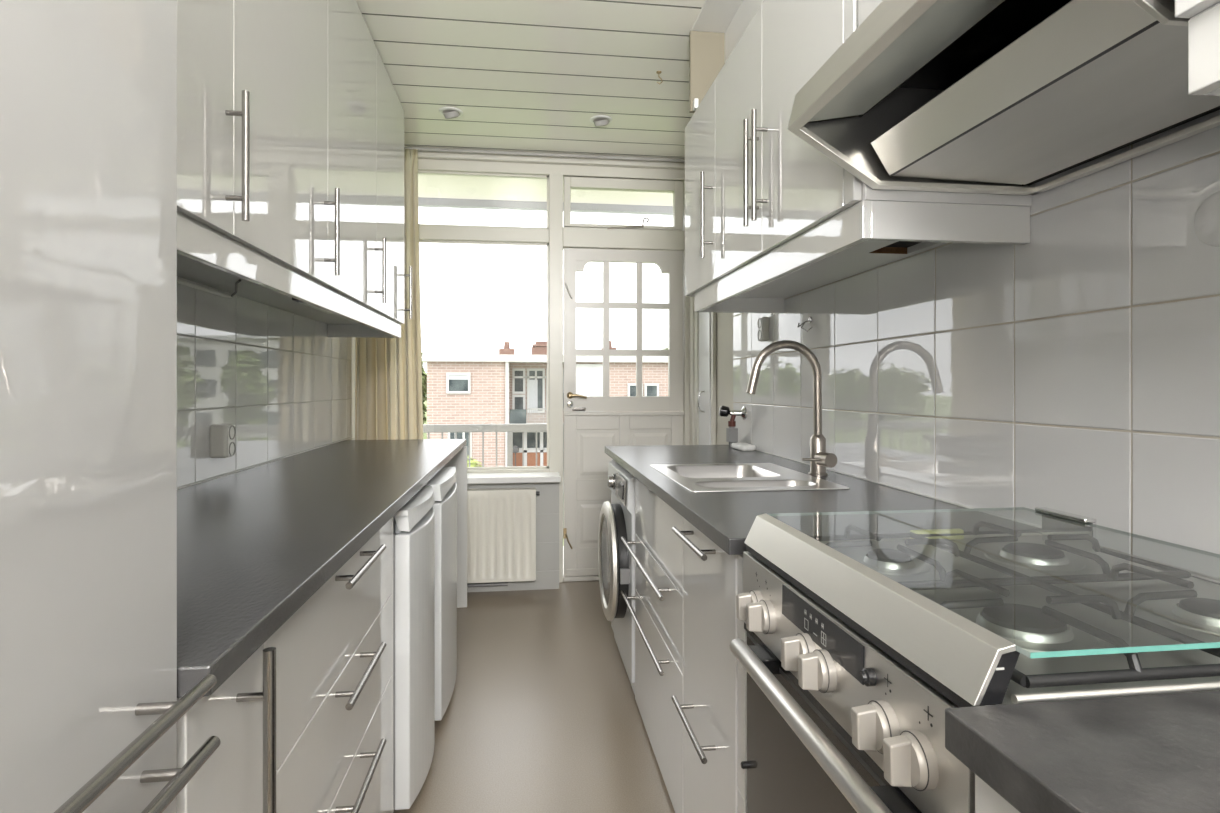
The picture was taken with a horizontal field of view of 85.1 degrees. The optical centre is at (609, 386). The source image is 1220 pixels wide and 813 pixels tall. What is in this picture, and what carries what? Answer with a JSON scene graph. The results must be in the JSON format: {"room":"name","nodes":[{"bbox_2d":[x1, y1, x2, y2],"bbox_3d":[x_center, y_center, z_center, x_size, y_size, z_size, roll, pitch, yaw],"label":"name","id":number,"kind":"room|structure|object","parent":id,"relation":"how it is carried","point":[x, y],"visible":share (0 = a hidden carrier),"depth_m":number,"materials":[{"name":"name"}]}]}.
{"room":"kitchen","nodes":[
{"label":"kitchen","id":0,"kind":"room"},
{"bbox_2d":[352,338,354,439],"bbox_3d":[-1.139,-0.154,0.792,0.112,2.680,6.460,0,0,-7],"label":"wall","id":1,"kind":"structure","parent":0,"point":[353,339],"depth_m":3.80,"materials":[{"name":"grey paint"}]},
{"bbox_2d":[177,279,231,297],"bbox_3d":[-1.167,-0.293,1.611,0.018,0.014,1.091,0,0,-7],"label":"cable conduit","id":2,"kind":"object","parent":1,"relation":"attached to","point":[179,281],"visible":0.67,"depth_m":1.98,"materials":[{"name":"white plastic"}]},
{"bbox_2d":[177,0,249,236],"bbox_3d":[-0.894,-0.850,0.997,0.408,1.081,0.733,0,0,-7],"label":"upper cabinet","id":3,"kind":"object","parent":1,"relation":"attached to","point":[205,113],"visible":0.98,"depth_m":1.27,"materials":[{"name":"white laminate"}]},
{"bbox_2d":[210,424,235,457],"bbox_3d":[-1.210,0.168,2.078,0.057,0.105,0.062,0,0,-7],"label":"double socket","id":4,"kind":"object","parent":1,"relation":"attached to","point":[222,436],"visible":1,"depth_m":2.05,"materials":[{"name":"white plastic"}]},
{"bbox_2d":[177,0,339,284],"bbox_3d":[-0.982,-0.850,1.692,0.408,1.081,0.663,0,0,-7],"label":"upper cabinet","id":5,"kind":"object","parent":1,"relation":"attached to","point":[280,47],"visible":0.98,"depth_m":1.70,"materials":[{"name":"white laminate"}]},
{"bbox_2d":[177,277,351,487],"bbox_3d":[-1.252,-0.214,2.159,0.009,1.200,3.200,0,0,-7],"label":"backsplash","id":6,"kind":"structure","parent":1,"relation":"attached to","point":[276,375],"depth_m":2.37,"materials":[{"name":"white tile"}]},
{"bbox_2d":[177,214,400,337],"bbox_3d":[-1.047,-0.277,1.967,0.348,0.064,2.697,0,0,-7],"label":"pelmet","id":7,"kind":"object","parent":1,"relation":"attached to","point":[196,242],"visible":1,"depth_m":1.65,"materials":[{"name":"white laminate"}]},
{"bbox_2d":[203,0,385,310],"bbox_3d":[-1.067,-0.850,2.357,0.408,1.081,0.675,0,0,-7],"label":"upper cabinet","id":8,"kind":"object","parent":1,"relation":"attached to","point":[352,49],"visible":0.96,"depth_m":2.35,"materials":[{"name":"white laminate"}]},
{"bbox_2d":[231,279,240,296],"bbox_3d":[-1.137,-0.298,2.020,0.016,0.015,0.329,0,0,-32],"label":"cable","id":9,"kind":"object","parent":8,"relation":"attached to","point":[239,280],"visible":1,"depth_m":1.98,"materials":[{"name":"grey plastic"}]},
{"bbox_2d":[292,298,333,313],"bbox_3d":[-1.042,-0.295,2.397,0.060,0.027,0.420,0,0,-7],"label":"light","id":10,"kind":"object","parent":8,"relation":"attached to","point":[293,299],"visible":0.29,"depth_m":2.33,"materials":[{"name":"grey plastic"}]},
{"bbox_2d":[284,49,411,324],"bbox_3d":[-1.150,-0.850,3.004,0.408,1.081,0.626,0,0,-7],"label":"upper cabinet","id":11,"kind":"object","parent":1,"relation":"attached to","point":[390,111],"visible":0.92,"depth_m":2.99,"materials":[{"name":"white laminate"}]},
{"bbox_2d":[356,0,704,158],"bbox_3d":[-0.068,-1.444,0.868,2.255,0.100,6.580,0,0,-7],"label":"ceiling","id":12,"kind":"structure","parent":0,"point":[532,76],"depth_m":2.95,"materials":[{"name":"white wood"}]},
{"bbox_2d":[439,107,462,118],"bbox_3d":[-0.806,-1.383,3.371,0.120,0.057,0.120,0,0,-7],"label":"ceiling spotlight","id":13,"kind":"object","parent":12,"relation":"attached to","point":[457,113],"visible":1,"depth_m":3.35,"materials":[{"name":"white plastic"}]},
{"bbox_2d":[590,115,611,126],"bbox_3d":[-0.047,-1.383,3.472,0.120,0.057,0.120,0,0,-7],"label":"ceiling spotlight","id":14,"kind":"object","parent":12,"relation":"attached to","point":[602,122],"visible":1,"depth_m":3.45,"materials":[{"name":"white plastic"}]},
{"bbox_2d":[656,71,662,83],"bbox_3d":[0.217,-1.367,2.943,0.026,0.054,0.023,0,0,31],"label":"ceiling hook","id":15,"kind":"object","parent":12,"relation":"attached to","point":[657,72],"visible":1,"depth_m":2.94,"materials":[{"name":"gold metal"}]},
{"bbox_2d":[691,0,742,32],"bbox_3d":[0.696,-1.397,0.212,0.145,0.015,4.845,0,0,-7],"label":"trim","id":16,"kind":"structure","parent":12,"relation":"attached to","point":[714,15],"depth_m":2.49,"materials":[{"name":"white paint"}]},
{"bbox_2d":[393,581,674,812],"bbox_3d":[-0.074,1.246,0.878,2.205,0.120,6.560,0,0,-7],"label":"floor","id":17,"kind":"structure","parent":0,"point":[542,714],"depth_m":2.39,"materials":[{"name":"plastic"}]},
{"bbox_2d":[0,0,220,812],"bbox_3d":[-0.638,-0.103,-0.018,0.658,2.575,1.326,0,0,-7],"label":"tall cabinet","id":18,"kind":"object","parent":17,"relation":"on","point":[90,710],"visible":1,"depth_m":0.53,"materials":[{"name":"white laminate"}]},
{"bbox_2d":[177,645,275,812],"bbox_3d":[-0.737,0.753,0.757,0.658,0.862,0.216,0,0,-7],"label":"base cabinet","id":19,"kind":"object","parent":17,"relation":"on","point":[239,776],"visible":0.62,"depth_m":0.81,"materials":[{"name":"white laminate"}]},
{"bbox_2d":[177,439,465,697],"bbox_3d":[-0.920,0.302,2.132,0.644,0.032,3.007,0,0,-7],"label":"countertop","id":20,"kind":"structure","parent":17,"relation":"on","point":[254,544],"depth_m":1.32,"materials":[{"name":"stone"}]},
{"bbox_2d":[177,437,352,489],"bbox_3d":[-1.248,0.284,2.177,0.005,0.003,3.165,0,0,-7],"label":"strip","id":21,"kind":"object","parent":20,"relation":"on","point":[351,437],"visible":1,"depth_m":2.34,"materials":[{"name":"white plastic"}]},
{"bbox_2d":[263,517,392,812],"bbox_3d":[-0.808,0.753,1.308,0.658,0.862,0.888,0,0,-7],"label":"drawer unit","id":22,"kind":"object","parent":17,"relation":"on","point":[334,654],"visible":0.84,"depth_m":1.26,"materials":[{"name":"white laminate"}]},
{"bbox_2d":[393,486,434,811],"bbox_3d":[-0.870,0.756,1.999,0.652,0.840,0.457,0,0,-7],"label":"fridge","id":23,"kind":"object","parent":17,"relation":"on","point":[414,523],"visible":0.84,"depth_m":1.84,"materials":[{"name":"white metal"}]},
{"bbox_2d":[425,467,456,720],"bbox_3d":[-0.927,0.756,2.505,0.667,0.840,0.509,0,0,-7],"label":"fridge","id":24,"kind":"object","parent":17,"relation":"on","point":[443,483],"visible":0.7,"depth_m":2.35,"materials":[{"name":"white metal"}]},
{"bbox_2d":[444,446,466,607],"bbox_3d":[-1.094,0.751,3.540,0.654,0.865,0.020,0,0,-7],"label":"end panel","id":25,"kind":"object","parent":17,"relation":"on","point":[459,460],"visible":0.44,"depth_m":3.57,"materials":[{"name":"white laminate"}]},
{"bbox_2d":[598,460,634,693],"bbox_3d":[0.301,0.763,2.861,0.658,0.844,0.610,0,0,-7],"label":"washing machine","id":26,"kind":"object","parent":17,"relation":"on","point":[616,564],"visible":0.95,"depth_m":2.64,"materials":[{"name":"white metal"}]},
{"bbox_2d":[621,478,682,812],"bbox_3d":[0.428,0.753,2.191,0.672,0.861,0.832,0,0,-7],"label":"drawer unit","id":27,"kind":"object","parent":17,"relation":"on","point":[657,616],"visible":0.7,"depth_m":2.01,"materials":[{"name":"white laminate"}]},
{"bbox_2d":[672,517,746,812],"bbox_3d":[0.512,0.752,1.534,0.672,0.864,0.486,0,0,-7],"label":"base cabinet","id":28,"kind":"object","parent":17,"relation":"on","point":[713,710],"visible":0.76,"depth_m":1.47,"materials":[{"name":"white laminate"}]},
{"bbox_2d":[730,507,1219,812],"bbox_3d":[0.555,0.698,0.910,0.668,0.956,0.632,0,0,-7],"label":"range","id":29,"kind":"object","parent":17,"relation":"on","point":[855,654],"visible":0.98,"depth_m":0.81,"materials":[{"name":"grey metal"}]},
{"bbox_2d":[975,774,1019,812],"bbox_3d":[0.708,0.746,0.052,0.661,0.876,1.122,0,0,-7],"label":"base cabinet","id":30,"kind":"object","parent":17,"relation":"on","point":[987,800],"visible":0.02,"depth_m":0.55,"materials":[{"name":"white laminate"}]},
{"bbox_2d":[945,690,1219,812],"bbox_3d":[0.695,0.289,0.050,0.687,0.034,1.123,0,0,-7],"label":"countertop","id":31,"kind":"structure","parent":30,"relation":"on","point":[1158,753],"depth_m":0.50,"materials":[{"name":"stone"}]},
{"bbox_2d":[716,313,732,444],"bbox_3d":[0.982,-0.154,1.063,0.122,2.680,6.460,0,0,-7],"label":"wall","id":32,"kind":"structure","parent":0,"point":[724,321],"depth_m":3.54,"materials":[{"name":"grey paint"}]},
{"bbox_2d":[418,151,684,169],"bbox_3d":[-0.473,-1.371,3.995,2.005,0.043,0.045,0,0,-7],"label":"trim","id":33,"kind":"structure","parent":32,"relation":"attached to","point":[421,154],"depth_m":4.00,"materials":[{"name":"white wood"}]},
{"bbox_2d":[549,174,683,582],"bbox_3d":[0.042,-0.051,4.131,0.840,2.475,0.115,0,0,-7],"label":"trim","id":34,"kind":"structure","parent":32,"relation":"attached to","point":[560,237],"depth_m":4.03,"materials":[{"name":"white wood"}]},
{"bbox_2d":[563,248,683,581],"bbox_3d":[0.089,0.169,4.098,0.752,2.033,0.093,0,0,-7],"label":"door","id":35,"kind":"structure","parent":32,"relation":"in","point":[591,423],"depth_m":4.09,"materials":[{"name":"white paint"}]},
{"bbox_2d":[564,177,682,230],"bbox_3d":[0.086,-1.125,4.111,0.742,0.318,0.086,0,0,-7],"label":"window","id":36,"kind":"structure","parent":32,"relation":"in","point":[581,183],"depth_m":4.10,"materials":[{"name":"white wood"}]},
{"bbox_2d":[682,180,689,444],"bbox_3d":[0.489,-0.051,4.188,0.063,2.475,0.115,0,0,-7],"label":"trim","id":37,"kind":"structure","parent":32,"relation":"attached to","point":[686,299],"depth_m":4.13,"materials":[{"name":"white"}]},
{"bbox_2d":[685,80,719,296],"bbox_3d":[0.505,-0.744,2.552,0.428,0.740,0.443,0,0,-7],"label":"upper cabinet","id":38,"kind":"object","parent":32,"relation":"attached to","point":[700,130],"depth_m":2.50,"materials":[{"name":"white laminate"}]},
{"bbox_2d":[690,297,715,444],"bbox_3d":[0.523,-0.051,3.893,0.067,2.475,0.470,0,0,-7],"label":"door","id":39,"kind":"structure","parent":32,"relation":"in","point":[702,324],"depth_m":3.82,"materials":[{"name":"white wood"}]},
{"bbox_2d":[689,31,724,112],"bbox_3d":[0.515,-1.232,2.626,0.407,0.313,0.018,0,0,-7],"label":"trim","id":40,"kind":"structure","parent":32,"relation":"attached to","point":[706,49],"depth_m":2.60,"materials":[{"name":"brown paint"}]},
{"bbox_2d":[719,406,746,446],"bbox_3d":[0.584,0.187,3.180,0.129,0.197,0.068,0,0,3],"label":"tap","id":41,"kind":"object","parent":32,"relation":"attached to","point":[724,411],"visible":0.98,"depth_m":3.16,"materials":[{"name":"silver metal"}]},
{"bbox_2d":[728,415,735,426],"bbox_3d":[0.583,0.155,3.170,0.040,0.065,0.036,0,0,-7],"label":"outlet","id":42,"kind":"object","parent":41,"relation":"attached to","point":[732,423],"depth_m":3.16,"materials":[{"name":"red plastic"}]},
{"bbox_2d":[715,4,767,278],"bbox_3d":[0.563,-0.723,2.103,0.428,0.698,0.458,0,0,-7],"label":"upper cabinet","id":43,"kind":"object","parent":32,"relation":"attached to","point":[738,85],"visible":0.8,"depth_m":2.07,"materials":[{"name":"white laminate"}]},
{"bbox_2d":[725,0,763,61],"bbox_3d":[0.890,-1.232,0.230,0.270,0.313,4.830,0,0,-7],"label":"trim","id":44,"kind":"structure","parent":32,"relation":"attached to","point":[745,13],"depth_m":2.43,"materials":[{"name":"white plastic"}]},
{"bbox_2d":[758,317,768,341],"bbox_3d":[0.663,-0.250,2.877,0.035,0.105,0.062,0,0,-7],"label":"double socket","id":45,"kind":"object","parent":32,"relation":"attached to","point":[763,322],"visible":1,"depth_m":2.85,"materials":[{"name":"white plastic"}]},
{"bbox_2d":[798,317,812,331],"bbox_3d":[0.720,-0.229,2.439,0.032,0.058,0.118,0,0,-7],"label":"wall hook","id":46,"kind":"object","parent":32,"relation":"attached to","point":[809,318],"visible":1,"depth_m":2.44,"materials":[{"name":"silver metal"}]},
{"bbox_2d":[733,240,948,298],"bbox_3d":[0.612,-0.365,2.016,0.348,0.018,1.294,0,0,-7],"label":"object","id":47,"kind":"object","parent":32,"relation":"attached to","point":[866,255],"visible":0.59,"depth_m":1.97,"materials":[{"name":"white plastic"}]},
{"bbox_2d":[858,0,882,26],"bbox_3d":[0.721,-0.873,1.036,0.384,0.398,0.621,0,0,-7],"label":"upper cabinet","id":48,"kind":"object","parent":32,"relation":"attached to","point":[865,7],"visible":0.02,"depth_m":1.29,"materials":[{"name":"white laminate"}]},
{"bbox_2d":[751,0,1031,251],"bbox_3d":[0.626,-0.723,1.609,0.428,0.698,0.534,0,0,-7],"label":"upper cabinet","id":49,"kind":"object","parent":32,"relation":"attached to","point":[803,188],"visible":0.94,"depth_m":1.60,"materials":[{"name":"white laminate"}]},
{"bbox_2d":[694,200,1029,313],"bbox_3d":[0.604,-0.336,2.014,0.368,0.076,1.333,0,0,-7],"label":"pelmet","id":50,"kind":"object","parent":49,"relation":"attached to","point":[865,220],"visible":0.92,"depth_m":1.37,"materials":[{"name":"white laminate"}]},
{"bbox_2d":[733,110,1219,579],"bbox_3d":[0.886,-0.314,1.296,0.009,1.400,4.146,0,0,-7],"label":"backsplash","id":51,"kind":"structure","parent":32,"relation":"attached to","point":[1074,368],"depth_m":1.32,"materials":[{"name":"white tile"}]},
{"bbox_2d":[788,0,1219,194],"bbox_3d":[0.647,-0.528,1.027,0.528,0.272,0.612,0,0,-7],"label":"hood","id":52,"kind":"object","parent":32,"relation":"attached to","point":[1008,97],"visible":1,"depth_m":1.04,"materials":[{"name":"metal"}]},
{"bbox_2d":[1175,0,1219,18],"bbox_3d":[0.821,-0.723,0.256,0.384,0.698,0.898,0,0,-7],"label":"upper cabinet","id":53,"kind":"object","parent":32,"relation":"attached to","point":[1190,9],"visible":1,"depth_m":0.66,"materials":[{"name":"white laminate"}]},
{"bbox_2d":[1188,3,1219,95],"bbox_3d":[0.828,-0.336,0.256,0.368,0.076,0.898,0,0,-7],"label":"pelmet","id":54,"kind":"object","parent":32,"relation":"attached to","point":[1203,29],"visible":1,"depth_m":0.66,"materials":[{"name":"white laminate"}]},
{"bbox_2d":[1194,191,1219,245],"bbox_3d":[0.919,-0.254,0.999,0.003,0.084,0.084,0,0,-7],"label":"disc","id":55,"kind":"object","parent":32,"relation":"attached to","point":[1207,218],"visible":1,"depth_m":1.01,"materials":[{"name":"white"}]},
{"bbox_2d":[605,445,1041,554],"bbox_3d":[0.425,0.300,2.280,0.657,0.036,1.985,0,0,-7],"label":"countertop","id":56,"kind":"structure","parent":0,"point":[727,519],"depth_m":1.63,"materials":[{"name":"stone"}]},
{"bbox_2d":[731,443,755,450],"bbox_3d":[0.611,0.273,3.047,0.075,0.024,0.170,0,0,-7],"label":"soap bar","id":57,"kind":"object","parent":56,"relation":"on","point":[739,446],"visible":1,"depth_m":2.98,"materials":[{"name":"white plastic"}]},
{"bbox_2d":[650,463,849,491],"bbox_3d":[0.410,0.357,2.139,0.457,0.150,0.622,0,0,-7],"label":"sink","id":58,"kind":"object","parent":56,"relation":"in","point":[731,476],"visible":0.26,"depth_m":2.05,"materials":[{"name":"silver metal"}]},
{"bbox_2d":[746,340,836,475],"bbox_3d":[0.575,0.067,2.126,0.275,0.437,0.110,0,0,-7],"label":"tap","id":59,"kind":"object","parent":56,"relation":"on","point":[819,459],"visible":0.99,"depth_m":2.14,"materials":[{"name":"silver metal"}]},
{"bbox_3d":[-0.595,1.326,4.652,6.800,0.160,1.060,0,0,-7],"label":"floor","id":60,"kind":"structure","parent":0,"visible":0},
{"bbox_2d":[423,423,563,527],"bbox_3d":[-0.649,0.763,5.079,6.800,0.965,0.060,0,0,-7],"label":"balcony railing","id":61,"kind":"object","parent":60,"relation":"on","point":[427,428],"visible":0.06,"depth_m":5.03,"materials":[{"name":"white metal"}]},
{"bbox_3d":[-0.895,0.870,3.953,1.172,0.632,0.230,0,0,-7],"label":"wall","id":62,"kind":"structure","parent":0,"visible":0},
{"bbox_2d":[467,582,507,586],"bbox_3d":[-1.005,1.141,3.798,0.830,0.019,0.020,0,0,-7],"label":"pipe","id":63,"kind":"object","parent":62,"relation":"attached to","point":[501,583],"visible":0.34,"depth_m":3.83,"materials":[{"name":"grey metal"}]},
{"bbox_2d":[467,488,539,582],"bbox_3d":[-0.913,0.847,3.784,1.020,0.522,0.089,0,0,-7],"label":"radiator","id":64,"kind":"object","parent":62,"relation":"attached to","point":[501,522],"visible":0.49,"depth_m":3.78,"materials":[{"name":"white metal"}]},
{"bbox_2d":[467,482,558,591],"bbox_3d":[-0.876,0.870,3.833,1.164,0.632,0.005,0,0,-7],"label":"wall","id":65,"kind":"structure","parent":62,"relation":"attached to","point":[547,502],"depth_m":3.90,"materials":[{"name":"white paint"}]},
{"bbox_2d":[404,147,684,483],"bbox_3d":[-0.469,-0.425,3.965,2.021,1.958,0.315,0,0,-7],"label":"window","id":66,"kind":"structure","parent":62,"relation":"in","point":[428,233],"depth_m":4.00,"materials":[{"name":"white wood"}]},
{"bbox_2d":[355,148,422,439],"bbox_3d":[-1.247,-0.435,3.750,0.390,1.862,0.118,0,0,-7],"label":"curtain","id":67,"kind":"object","parent":66,"relation":"hanging from","point":[388,371],"visible":0.44,"depth_m":3.75,"materials":[{"name":"fabric"}]},
{"label":"outside","id":68,"kind":"structure","parent":0,"visible":0},
{"bbox_2d":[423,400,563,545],"bbox_3d":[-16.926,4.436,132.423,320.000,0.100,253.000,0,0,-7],"label":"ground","id":69,"kind":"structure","parent":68,"point":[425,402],"depth_m":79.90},
{"bbox_2d":[421,352,426,423],"bbox_3d":[-12.150,0.935,38.560,3.377,6.918,3.950,0,0,-7],"label":"tree","id":70,"kind":"object","parent":69,"relation":"on","point":[424,374],"visible":0.04,"depth_m":38.82,"materials":[{"name":"green plant"}]},
{"bbox_2d":[467,457,481,466],"bbox_3d":[-6.444,3.964,30.173,1.785,1.708,1.879,0,0,-7],"label":"shrub","id":71,"kind":"object","parent":69,"relation":"on","point":[472,464],"visible":0.07,"depth_m":30.01,"materials":[{"name":"green plant"}]},
{"bbox_2d":[422,341,667,466],"bbox_3d":[-2.762,0.636,36.394,13.250,7.500,9.500,0,0,-7],"label":"brick building","id":72,"kind":"structure","parent":69,"relation":"on","point":[505,387],"depth_m":31.61,"materials":[{"name":"brown brick"}]},
{"bbox_2d":[449,375,467,379],"bbox_3d":[-7.132,-0.454,31.307,0.890,0.220,0.018,0,0,-7],"label":"blind","id":73,"kind":"object","parent":72,"relation":"hanging from","point":[451,377],"depth_m":31.30,"materials":[{"name":"grey fabric"}]},
{"bbox_2d":[504,342,509,348],"bbox_3d":[-5.352,-2.154,34.500,0.323,0.380,0.340,0,0,-7],"label":"chimney pot","id":74,"kind":"object","parent":72,"relation":"on","point":[506,344],"depth_m":34.38,"materials":[{"name":"brown ceramic"}]},
{"bbox_2d":[513,446,518,465],"bbox_3d":[-4.488,3.541,31.566,0.342,1.490,0.360,0,0,-7],"label":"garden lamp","id":75,"kind":"object","parent":72,"relation":"attached to","point":[515,449],"depth_m":31.45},
{"bbox_2d":[578,368,599,395],"bbox_3d":[-1.002,0.426,32.092,1.050,2.720,0.040,0,0,-7],"label":"window pane","id":76,"kind":"object","parent":72,"relation":"hanging from","point":[588,378],"depth_m":32.07,"materials":[{"name":"grey"}]},
{"bbox_2d":[662,344,667,349],"bbox_3d":[17.549,-0.014,67.772,22.800,8.800,10.800,0,0,-7],"label":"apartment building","id":77,"kind":"structure","parent":69,"relation":"on","point":[664,347],"depth_m":70.17,"materials":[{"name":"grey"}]},
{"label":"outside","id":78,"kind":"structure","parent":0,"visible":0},
{"bbox_2d":[418,174,672,205],"bbox_3d":[-0.587,-1.504,4.593,6.800,0.180,0.940,0,0,-7],"label":"transom window","id":79,"kind":"structure","parent":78,"point":[429,186],"depth_m":4.83,"materials":[{"name":"beige glass"}]},
{"bbox_2d":[418,197,672,214],"bbox_3d":[-0.650,-1.486,5.089,6.800,0.255,0.060,0,0,-7],"label":"soffit edge","id":80,"kind":"structure","parent":79,"relation":"attached to","point":[422,202],"depth_m":5.07,"materials":[{"name":"white paint"}]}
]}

